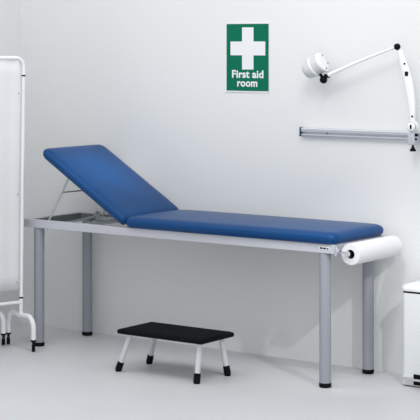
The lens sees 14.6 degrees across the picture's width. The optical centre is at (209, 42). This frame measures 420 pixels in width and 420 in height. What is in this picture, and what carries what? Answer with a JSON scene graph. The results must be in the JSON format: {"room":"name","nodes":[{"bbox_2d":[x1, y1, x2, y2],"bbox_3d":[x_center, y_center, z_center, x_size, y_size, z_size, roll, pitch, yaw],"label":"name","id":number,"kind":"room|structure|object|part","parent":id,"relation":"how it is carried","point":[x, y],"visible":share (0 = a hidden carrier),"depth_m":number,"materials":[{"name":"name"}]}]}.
{"room":"examination room","nodes":[
{"label":"examination room","id":0,"kind":"room"},
{"bbox_2d":[0,0,20,326],"bbox_3d":[-2.832,0.073,6.545,0.120,2.900,5.982,0,0,36],"label":"wall","id":1,"kind":"structure","parent":0,"point":[10,10],"depth_m":8.87,"materials":[{"name":"paint"}]},
{"bbox_2d":[0,323,419,419],"bbox_3d":[0.025,1.573,4.553,7.084,0.100,6.102,0,0,36],"label":"floor","id":2,"kind":"structure","parent":0,"point":[73,376],"depth_m":7.27,"materials":[{"name":"plastic"}]},
{"bbox_2d":[0,56,35,351],"bbox_3d":[-1.210,0.793,8.109,0.554,1.462,0.488,0,0,-38],"label":"privacy screen","id":3,"kind":"object","parent":2,"relation":"on","point":[12,80],"visible":1,"depth_m":8.15,"materials":[{"name":"white fabric"}]},
{"bbox_3d":[-1.133,0.656,8.035,0.484,1.150,0.020,0,0,-37],"label":"fabric panel","id":4,"kind":"part","parent":3,"relation":"part of","materials":[{"name":"white fabric"}]},
{"bbox_3d":[-1.134,0.713,8.035,0.524,1.299,0.035,0,0,-37],"label":"panel frame","id":5,"kind":"part","parent":3,"relation":"part of","materials":[{"name":"white metal"}]},
{"bbox_2d":[115,322,233,383],"bbox_3d":[-0.165,1.422,7.554,0.512,0.202,0.266,0,0,36],"label":"step stool","id":6,"kind":"object","parent":2,"relation":"on","point":[154,330],"visible":1,"depth_m":7.50,"materials":[{"name":"black rubber"}]},
{"bbox_3d":[-0.394,1.427,7.596,0.085,0.177,0.025,0,0,23],"label":"leg","id":7,"kind":"part","parent":6,"relation":"part of","materials":[{"name":"white metal"}]},
{"bbox_3d":[-0.269,1.427,7.759,0.025,0.177,0.087,0,0,-33],"label":"leg","id":8,"kind":"part","parent":6,"relation":"part of","materials":[{"name":"white metal"}]},
{"bbox_3d":[-0.051,1.427,7.343,0.025,0.171,0.048,0,0,36],"label":"leg","id":9,"kind":"part","parent":6,"relation":"part of","materials":[{"name":"silver metal"}]},
{"bbox_3d":[0.066,1.427,7.511,0.054,0.172,0.025,0,0,10],"label":"leg","id":10,"kind":"part","parent":6,"relation":"part of","materials":[{"name":"white metal"}]},
{"bbox_2d":[24,144,384,387],"bbox_3d":[-0.038,1.024,7.886,1.909,0.997,0.473,0,0,36],"label":"couch","id":11,"kind":"object","parent":2,"relation":"on","point":[127,198],"visible":0.98,"depth_m":7.81,"materials":[{"name":"blue leather"}]},
{"bbox_3d":[-0.857,1.215,8.249,0.052,0.579,0.052,0,0,36],"label":"leg","id":12,"kind":"part","parent":11,"relation":"part of","materials":[{"name":"grey metal"}]},
{"bbox_3d":[-0.638,1.215,8.552,0.052,0.579,0.052,0,0,36],"label":"leg","id":13,"kind":"part","parent":11,"relation":"part of","materials":[{"name":"grey metal"}]},
{"bbox_3d":[-0.492,0.700,8.211,0.540,0.349,0.469,0,0,36],"label":"backrest","id":14,"kind":"part","parent":11,"relation":"part of","materials":[{"name":"blue leather"}]},
{"bbox_3d":[-0.068,0.907,7.912,1.830,0.040,0.437,0,0,36],"label":"frame","id":15,"kind":"part","parent":11,"relation":"part of","materials":[{"name":"grey metal"}]},
{"bbox_3d":[0.511,1.215,7.260,0.052,0.579,0.052,0,0,36],"label":"leg","id":16,"kind":"part","parent":11,"relation":"part of","materials":[{"name":"grey metal"}]},
{"bbox_3d":[0.730,1.215,7.563,0.052,0.579,0.052,0,0,36],"label":"leg","id":17,"kind":"part","parent":11,"relation":"part of","materials":[{"name":"grey metal"}]},
{"bbox_2d":[341,235,401,264],"bbox_3d":[0.726,0.926,7.334,0.095,0.095,0.378,0,0,36],"label":"paper roll","id":18,"kind":"object","parent":11,"relation":"on","point":[388,246],"visible":1,"depth_m":7.26,"materials":[{"name":"white paper"}]},
{"bbox_2d":[401,280,419,386],"bbox_3d":[1.011,1.294,7.302,0.282,0.457,0.248,0,0,36],"label":"pedal bin","id":19,"kind":"object","parent":2,"relation":"on","point":[410,294],"visible":1,"depth_m":7.27,"materials":[{"name":"white metal"}]},
{"bbox_3d":[1.018,1.084,7.311,0.282,0.036,0.224,0,0,36],"label":"lid","id":20,"kind":"part","parent":19,"relation":"part of","materials":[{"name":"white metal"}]},
{"bbox_2d":[21,0,419,373],"bbox_3d":[1.777,0.073,6.977,7.084,2.900,0.120,0,0,36],"label":"wall","id":21,"kind":"structure","parent":0,"point":[143,81],"depth_m":8.13,"materials":[{"name":"paint"}]},
{"bbox_2d":[225,22,269,92],"bbox_3d":[0.184,0.071,8.052,0.262,0.345,0.005,0,0,36],"label":"sign","id":22,"kind":"object","parent":21,"relation":"attached to","point":[247,44],"visible":1,"depth_m":8.05,"materials":[{"name":"green plastic"}]},
{"bbox_2d":[299,127,419,139],"bbox_3d":[1.004,0.424,7.443,1.402,0.044,0.030,0,0,36],"label":"wall rail","id":23,"kind":"object","parent":21,"relation":"attached to","point":[303,131],"visible":1,"depth_m":7.67,"materials":[{"name":"metal"}]},
{"bbox_2d":[302,43,419,151],"bbox_3d":[0.698,0.247,7.592,0.600,0.490,0.101,0,0,31],"label":"lamp","id":24,"kind":"object","parent":23,"relation":"attached to","point":[314,66],"visible":1,"depth_m":7.46,"materials":[{"name":"white plastic"}]},
{"bbox_3d":[0.532,0.162,7.694,0.062,0.057,0.033,0,0,36],"label":"head knob","id":25,"kind":"part","parent":24,"relation":"part of","materials":[{"name":"black plastic"}]},
{"bbox_3d":[0.700,0.086,7.572,0.374,0.148,0.016,0,0,36],"label":"arm","id":26,"kind":"part","parent":24,"relation":"part of","materials":[{"name":"white plastic"}]},
{"bbox_3d":[0.852,0.018,7.465,0.031,0.031,0.028,0,0,36],"label":"elbow knob","id":27,"kind":"part","parent":24,"relation":"part of","materials":[{"name":"black plastic"}]},
{"bbox_3d":[0.891,0.195,7.451,0.098,0.361,0.022,0,0,36],"label":"arm","id":28,"kind":"part","parent":24,"relation":"part of","materials":[{"name":"white plastic"}]}
]}

